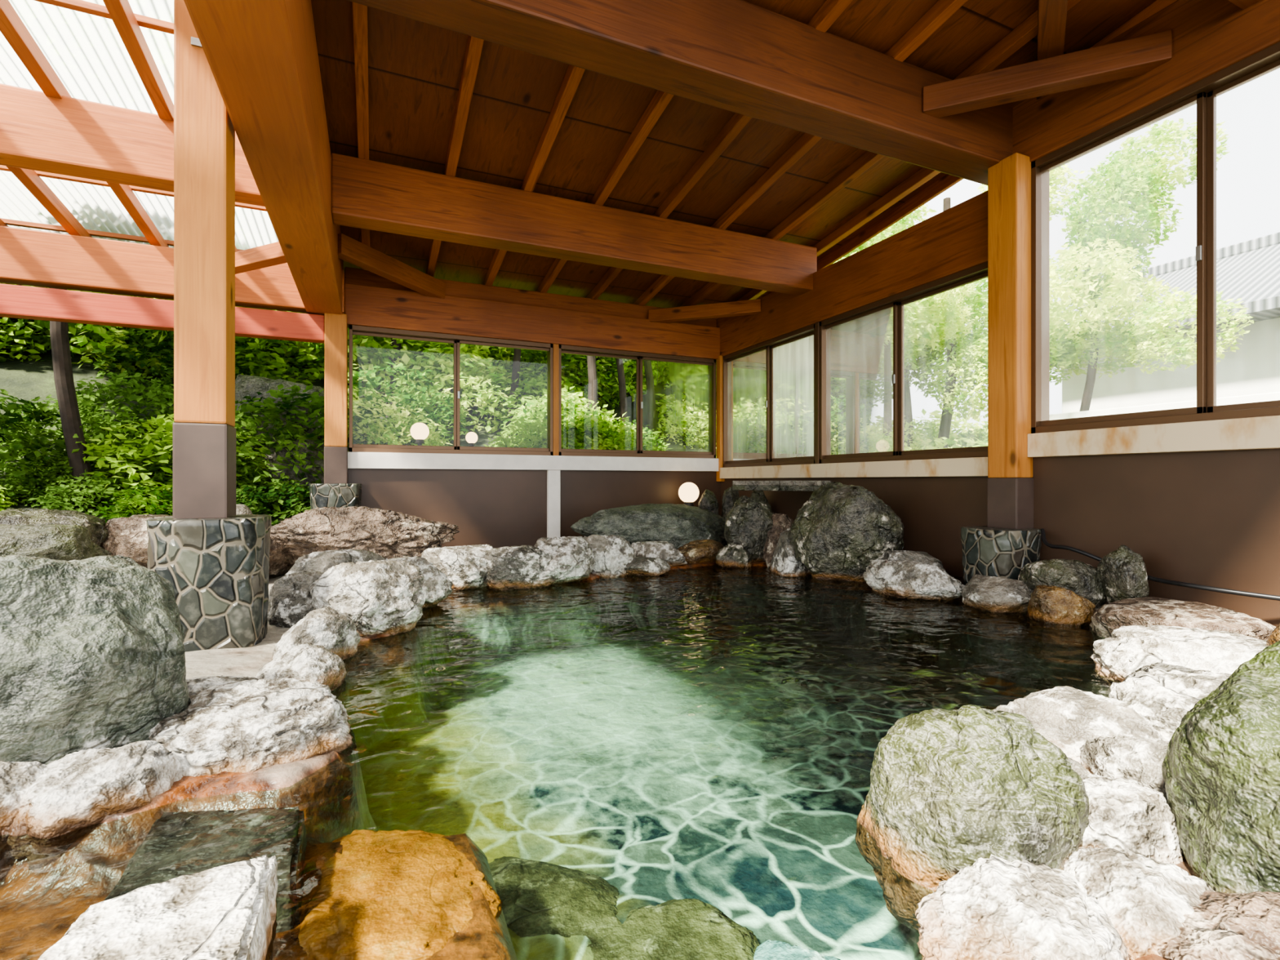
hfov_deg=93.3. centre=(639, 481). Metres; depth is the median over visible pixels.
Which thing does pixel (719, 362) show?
post
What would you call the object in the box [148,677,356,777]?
flat rock
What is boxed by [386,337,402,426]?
tree
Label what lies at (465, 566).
rock
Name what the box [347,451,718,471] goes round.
trim
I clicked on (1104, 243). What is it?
tree
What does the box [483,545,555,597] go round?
rock
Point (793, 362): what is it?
curtain
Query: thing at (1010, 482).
timber post
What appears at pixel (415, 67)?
ceiling
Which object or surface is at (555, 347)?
trim
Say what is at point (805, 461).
frame
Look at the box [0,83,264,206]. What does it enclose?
pergola beam
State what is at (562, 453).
frame
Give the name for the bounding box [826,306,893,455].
curtain
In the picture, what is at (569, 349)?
window
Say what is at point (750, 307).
brace
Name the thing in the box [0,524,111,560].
rock
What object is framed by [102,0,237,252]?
rafter
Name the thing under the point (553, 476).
trim
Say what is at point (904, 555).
rock
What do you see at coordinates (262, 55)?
beam
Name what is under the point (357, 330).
window
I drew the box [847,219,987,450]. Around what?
tree
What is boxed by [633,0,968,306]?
rafter
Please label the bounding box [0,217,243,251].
batten
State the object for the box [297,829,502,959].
submerged stone
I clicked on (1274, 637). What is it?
rock
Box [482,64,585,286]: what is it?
rafter
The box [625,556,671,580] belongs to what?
rock
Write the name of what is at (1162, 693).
rock
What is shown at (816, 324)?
trim
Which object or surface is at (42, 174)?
batten
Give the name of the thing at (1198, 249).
latch
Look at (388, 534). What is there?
rock
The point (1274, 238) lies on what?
ridge
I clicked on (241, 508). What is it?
rock
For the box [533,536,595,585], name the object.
rock
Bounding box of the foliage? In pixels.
[0,282,987,525]
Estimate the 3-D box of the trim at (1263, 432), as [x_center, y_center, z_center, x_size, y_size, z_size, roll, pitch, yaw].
[2.575,-0.185,1.917,0.140,0.120,2.630,0,0,-24]
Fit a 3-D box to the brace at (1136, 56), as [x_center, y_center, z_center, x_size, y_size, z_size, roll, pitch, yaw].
[1.815,-1.840,2.762,0.948,0.120,0.090,0,0,23]
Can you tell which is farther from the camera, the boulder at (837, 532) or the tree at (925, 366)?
the tree at (925, 366)
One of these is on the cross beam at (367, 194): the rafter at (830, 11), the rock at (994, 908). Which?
the rafter at (830, 11)
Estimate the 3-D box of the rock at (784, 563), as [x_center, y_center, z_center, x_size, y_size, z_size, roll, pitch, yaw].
[1.052,0.533,4.023,0.360,0.458,0.383,0,0,-11]
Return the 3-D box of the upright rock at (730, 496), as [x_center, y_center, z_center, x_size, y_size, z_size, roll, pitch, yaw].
[0.797,0.254,5.265,0.149,0.431,0.152,0,0,37]
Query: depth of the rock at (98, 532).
3.44 m
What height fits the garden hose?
0.216 m
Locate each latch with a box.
[892,373,895,383]
[1195,244,1201,261]
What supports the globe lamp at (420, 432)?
on the shrubs at (26, 380)
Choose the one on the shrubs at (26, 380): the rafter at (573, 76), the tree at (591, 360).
the tree at (591, 360)
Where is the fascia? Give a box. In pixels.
[771,173,963,293]
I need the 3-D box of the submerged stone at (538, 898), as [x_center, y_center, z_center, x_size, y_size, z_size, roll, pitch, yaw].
[-0.164,0.954,1.283,0.336,0.096,0.607,0,0,-34]
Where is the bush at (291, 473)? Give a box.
[257,436,324,509]
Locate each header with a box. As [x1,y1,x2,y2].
[716,190,987,356]
[1012,0,1279,162]
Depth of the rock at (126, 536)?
3.60 m
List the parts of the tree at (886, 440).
crown, crown, crown, crown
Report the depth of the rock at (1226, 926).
0.72 m
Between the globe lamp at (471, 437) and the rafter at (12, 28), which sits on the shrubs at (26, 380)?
the globe lamp at (471, 437)
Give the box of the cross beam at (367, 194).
[331,152,817,295]
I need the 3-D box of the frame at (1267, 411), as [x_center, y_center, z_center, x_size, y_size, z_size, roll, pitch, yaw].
[2.343,-0.263,2.482,0.110,0.035,1.410,0,0,-24]
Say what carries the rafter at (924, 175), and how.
on the cross beam at (743, 57)
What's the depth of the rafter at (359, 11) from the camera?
2.82 m
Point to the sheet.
(86, 52)
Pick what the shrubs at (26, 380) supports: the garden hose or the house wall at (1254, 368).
the house wall at (1254, 368)
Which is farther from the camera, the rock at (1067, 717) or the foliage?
the foliage
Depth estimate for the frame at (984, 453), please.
3.81 m
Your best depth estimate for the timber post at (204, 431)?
2.06 m
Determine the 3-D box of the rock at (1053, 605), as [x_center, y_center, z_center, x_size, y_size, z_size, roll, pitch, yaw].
[1.826,0.549,2.621,0.251,0.192,0.191,0,0,25]
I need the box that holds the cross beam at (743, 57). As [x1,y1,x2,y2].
[347,0,1013,185]
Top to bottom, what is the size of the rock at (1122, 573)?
0.285 m
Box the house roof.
[1049,243,1279,365]
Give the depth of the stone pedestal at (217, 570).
1.99 m
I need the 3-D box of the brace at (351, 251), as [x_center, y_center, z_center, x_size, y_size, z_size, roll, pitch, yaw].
[-1.779,-1.530,4.380,0.090,0.130,1.040,0,0,20]
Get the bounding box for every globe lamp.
[410,422,429,445]
[465,431,477,446]
[678,482,698,506]
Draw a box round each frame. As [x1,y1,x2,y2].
[348,447,552,455]
[559,451,715,458]
[723,459,814,467]
[819,450,987,463]
[1031,406,1279,433]
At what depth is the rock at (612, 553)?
3.83 m
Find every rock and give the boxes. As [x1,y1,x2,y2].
[0,507,107,546]
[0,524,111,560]
[0,760,46,859]
[4,740,183,871]
[99,513,172,568]
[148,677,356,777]
[186,675,258,696]
[235,503,253,514]
[255,642,346,698]
[267,571,324,627]
[268,537,293,578]
[270,506,460,564]
[271,606,359,671]
[284,549,387,575]
[308,560,425,638]
[386,555,452,612]
[421,544,493,596]
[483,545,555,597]
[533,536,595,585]
[570,503,727,549]
[584,534,635,581]
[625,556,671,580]
[631,541,687,566]
[677,539,724,563]
[697,488,719,515]
[715,542,752,574]
[721,486,739,517]
[724,495,773,562]
[750,490,768,503]
[762,512,793,568]
[769,527,813,596]
[862,559,964,608]
[873,550,948,574]
[915,853,1131,959]
[961,574,1031,620]
[992,686,1168,764]
[1017,559,1106,609]
[1026,585,1095,631]
[1064,846,1214,959]
[1066,756,1090,775]
[1079,735,1168,796]
[1079,773,1186,863]
[1088,596,1275,640]
[1089,625,1268,686]
[1097,544,1149,603]
[1108,662,1231,741]
[1156,889,1279,959]
[1266,623,1279,645]
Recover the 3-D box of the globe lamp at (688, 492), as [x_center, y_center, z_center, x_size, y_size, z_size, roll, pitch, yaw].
[0.446,0.255,5.530,0.190,0.500,0.190,0,0,-24]
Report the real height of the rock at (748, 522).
0.556 m
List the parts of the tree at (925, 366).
crown, crown, crown, crown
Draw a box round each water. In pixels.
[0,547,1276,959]
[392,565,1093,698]
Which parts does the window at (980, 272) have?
sash bottom, sash, sash, sash, sash bottom, sash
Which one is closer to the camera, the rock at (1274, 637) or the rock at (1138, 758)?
the rock at (1138, 758)
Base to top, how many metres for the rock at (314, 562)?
0.322 m
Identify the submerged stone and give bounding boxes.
[103,806,306,933]
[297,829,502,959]
[488,856,622,956]
[592,898,759,959]
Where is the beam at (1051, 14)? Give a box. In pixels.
[1035,0,1067,99]
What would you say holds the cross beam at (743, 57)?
attached to the beam at (262, 55)
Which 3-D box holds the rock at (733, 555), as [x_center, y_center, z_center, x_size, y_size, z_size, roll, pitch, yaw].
[0.672,0.543,4.309,0.242,0.229,0.263,0,0,40]
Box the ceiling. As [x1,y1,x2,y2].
[311,0,1156,307]
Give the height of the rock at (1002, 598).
0.195 m
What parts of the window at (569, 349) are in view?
sash, sash bottom, sash, sash, sash bottom, sash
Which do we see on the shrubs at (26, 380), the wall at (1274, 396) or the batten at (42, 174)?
the wall at (1274, 396)
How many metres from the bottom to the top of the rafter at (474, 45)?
0.734 m
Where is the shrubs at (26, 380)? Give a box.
[0,327,708,526]
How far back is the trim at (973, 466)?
4.07 m
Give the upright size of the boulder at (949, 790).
0.428 m
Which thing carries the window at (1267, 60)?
in the wall at (1211, 518)
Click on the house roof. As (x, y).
(1253, 277)
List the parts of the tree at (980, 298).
crown, crown, crown, crown, crown, crown, crown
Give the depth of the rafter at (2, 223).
3.92 m
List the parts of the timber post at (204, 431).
bracket plate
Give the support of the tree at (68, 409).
on the shrubs at (26, 380)
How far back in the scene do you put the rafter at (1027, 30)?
3.67 m
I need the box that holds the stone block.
[38,853,277,959]
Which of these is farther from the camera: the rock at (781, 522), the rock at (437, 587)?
the rock at (781, 522)
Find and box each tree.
[49,287,97,511]
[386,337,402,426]
[505,348,520,436]
[586,355,597,444]
[615,358,627,425]
[643,360,655,431]
[833,166,1064,448]
[834,243,955,376]
[835,257,975,452]
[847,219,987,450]
[857,223,900,248]
[965,118,1253,411]
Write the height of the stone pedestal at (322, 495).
0.540 m
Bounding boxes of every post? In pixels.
[172,0,235,518]
[324,312,348,484]
[715,355,724,481]
[986,152,1033,528]
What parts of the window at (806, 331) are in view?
sash bottom, sash, sash, sash, sash bottom, sash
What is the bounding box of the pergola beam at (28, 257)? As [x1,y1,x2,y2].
[0,226,344,313]
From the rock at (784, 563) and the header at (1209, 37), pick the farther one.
the rock at (784, 563)
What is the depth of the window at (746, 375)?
5.54 m
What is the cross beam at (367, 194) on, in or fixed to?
attached to the beam at (262, 55)
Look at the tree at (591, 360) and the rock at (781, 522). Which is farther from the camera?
the tree at (591, 360)
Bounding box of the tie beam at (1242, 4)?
[1227,0,1261,9]
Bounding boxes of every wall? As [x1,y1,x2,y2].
[347,468,719,547]
[720,448,1279,626]
[1049,391,1279,420]
[1062,317,1279,413]
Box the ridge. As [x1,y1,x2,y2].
[1101,231,1279,289]
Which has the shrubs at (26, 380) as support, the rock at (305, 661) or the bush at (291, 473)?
the bush at (291, 473)
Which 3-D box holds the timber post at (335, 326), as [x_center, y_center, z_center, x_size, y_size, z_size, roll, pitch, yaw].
[-2.281,-0.615,4.541,0.156,1.270,0.156,0,0,-24]
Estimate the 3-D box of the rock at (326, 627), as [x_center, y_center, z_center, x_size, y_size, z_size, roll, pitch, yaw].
[-1.116,0.555,2.034,0.250,0.255,0.304,0,0,8]
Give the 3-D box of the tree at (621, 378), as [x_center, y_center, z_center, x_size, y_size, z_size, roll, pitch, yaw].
[-0.328,-2.160,7.462,1.353,3.846,2.042,0,0,30]
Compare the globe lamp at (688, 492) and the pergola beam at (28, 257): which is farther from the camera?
the globe lamp at (688, 492)
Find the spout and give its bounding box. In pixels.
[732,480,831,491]
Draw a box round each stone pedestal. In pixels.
[146,514,271,652]
[309,483,361,509]
[960,525,1041,586]
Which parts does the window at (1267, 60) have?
sash bottom, sash, sash, sash, sash bottom, sash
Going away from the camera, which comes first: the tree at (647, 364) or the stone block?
the stone block
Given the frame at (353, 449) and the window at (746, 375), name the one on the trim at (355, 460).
the frame at (353, 449)
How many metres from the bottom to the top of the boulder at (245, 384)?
1.282 m
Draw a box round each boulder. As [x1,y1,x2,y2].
[0,555,191,764]
[235,373,324,465]
[787,481,904,597]
[854,705,1089,934]
[1161,640,1279,893]
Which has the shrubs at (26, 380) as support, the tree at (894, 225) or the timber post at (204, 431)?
the tree at (894, 225)
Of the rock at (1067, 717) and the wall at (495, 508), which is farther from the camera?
the wall at (495, 508)
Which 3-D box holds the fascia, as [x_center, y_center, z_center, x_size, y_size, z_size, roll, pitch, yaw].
[2.021,-1.970,3.842,0.030,0.790,5.613,0,0,-24]
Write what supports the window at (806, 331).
in the wall at (1211, 518)
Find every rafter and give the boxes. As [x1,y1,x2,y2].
[0,0,168,247]
[0,218,8,226]
[5,165,92,237]
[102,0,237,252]
[352,1,369,270]
[425,35,484,276]
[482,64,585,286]
[536,89,674,293]
[586,0,853,300]
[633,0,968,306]
[680,0,1080,306]
[737,0,1177,301]
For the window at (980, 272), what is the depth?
3.95 m
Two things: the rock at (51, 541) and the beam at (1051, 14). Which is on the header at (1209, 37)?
the beam at (1051, 14)
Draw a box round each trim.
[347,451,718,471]
[546,470,559,537]
[552,343,559,455]
[720,457,987,478]
[814,321,819,463]
[1027,415,1279,457]
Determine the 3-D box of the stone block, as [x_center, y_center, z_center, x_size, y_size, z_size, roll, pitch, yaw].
[-0.576,0.585,0.723,0.232,0.131,0.229,0,0,-21]
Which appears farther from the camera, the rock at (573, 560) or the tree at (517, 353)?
the tree at (517, 353)
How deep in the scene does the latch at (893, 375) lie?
3.95 m
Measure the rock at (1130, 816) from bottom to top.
0.274 m
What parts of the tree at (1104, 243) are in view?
crown, crown, crown, crown, crown, crown, crown, crown, crown, crown, crown, crown, crown, crown, crown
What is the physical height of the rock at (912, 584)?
0.240 m
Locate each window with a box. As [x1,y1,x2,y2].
[348,324,552,455]
[559,344,715,456]
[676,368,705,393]
[723,324,814,464]
[727,349,766,461]
[819,262,987,462]
[1031,41,1279,433]
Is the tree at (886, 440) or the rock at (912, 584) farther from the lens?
the tree at (886, 440)
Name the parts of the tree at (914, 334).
crown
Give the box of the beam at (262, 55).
[183,0,343,315]
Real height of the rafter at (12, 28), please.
0.786 m
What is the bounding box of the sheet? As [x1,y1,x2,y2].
[0,0,278,249]
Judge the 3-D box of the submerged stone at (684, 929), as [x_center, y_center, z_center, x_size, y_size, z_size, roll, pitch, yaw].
[0.091,0.948,1.096,0.370,0.095,0.475,0,0,-24]
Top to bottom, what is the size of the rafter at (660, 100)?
0.734 m
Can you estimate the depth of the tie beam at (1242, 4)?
2.30 m
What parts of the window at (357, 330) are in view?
sash bottom, sash, sash, sash, sash bottom, sash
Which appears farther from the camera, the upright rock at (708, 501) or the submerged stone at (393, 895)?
the upright rock at (708, 501)
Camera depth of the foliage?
5.99 m
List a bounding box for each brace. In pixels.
[235,241,287,274]
[337,233,445,298]
[648,298,760,323]
[923,29,1172,118]
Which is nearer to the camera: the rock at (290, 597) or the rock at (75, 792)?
the rock at (75, 792)
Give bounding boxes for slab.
[753,939,840,959]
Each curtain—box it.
[773,334,813,458]
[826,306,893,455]
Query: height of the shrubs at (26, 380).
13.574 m
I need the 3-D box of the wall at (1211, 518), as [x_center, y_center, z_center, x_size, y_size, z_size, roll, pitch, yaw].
[1.974,0.280,3.330,0.080,0.840,5.700,0,0,-24]
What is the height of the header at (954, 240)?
0.390 m
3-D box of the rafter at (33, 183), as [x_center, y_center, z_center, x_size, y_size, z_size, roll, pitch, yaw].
[-2.676,-1.978,1.607,0.060,0.786,5.908,0,0,-24]
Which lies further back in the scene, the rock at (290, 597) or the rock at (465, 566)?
the rock at (465, 566)
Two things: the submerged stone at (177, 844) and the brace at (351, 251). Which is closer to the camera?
the submerged stone at (177, 844)
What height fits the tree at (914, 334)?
4.708 m
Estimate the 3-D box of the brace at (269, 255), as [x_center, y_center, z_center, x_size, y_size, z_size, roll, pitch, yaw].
[-2.577,-1.460,3.984,0.899,0.100,0.090,0,0,24]
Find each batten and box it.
[0,164,266,211]
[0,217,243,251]
[33,0,173,34]
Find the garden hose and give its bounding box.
[1040,528,1279,600]
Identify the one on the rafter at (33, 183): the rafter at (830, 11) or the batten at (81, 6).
the batten at (81, 6)
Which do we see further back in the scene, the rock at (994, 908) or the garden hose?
the garden hose

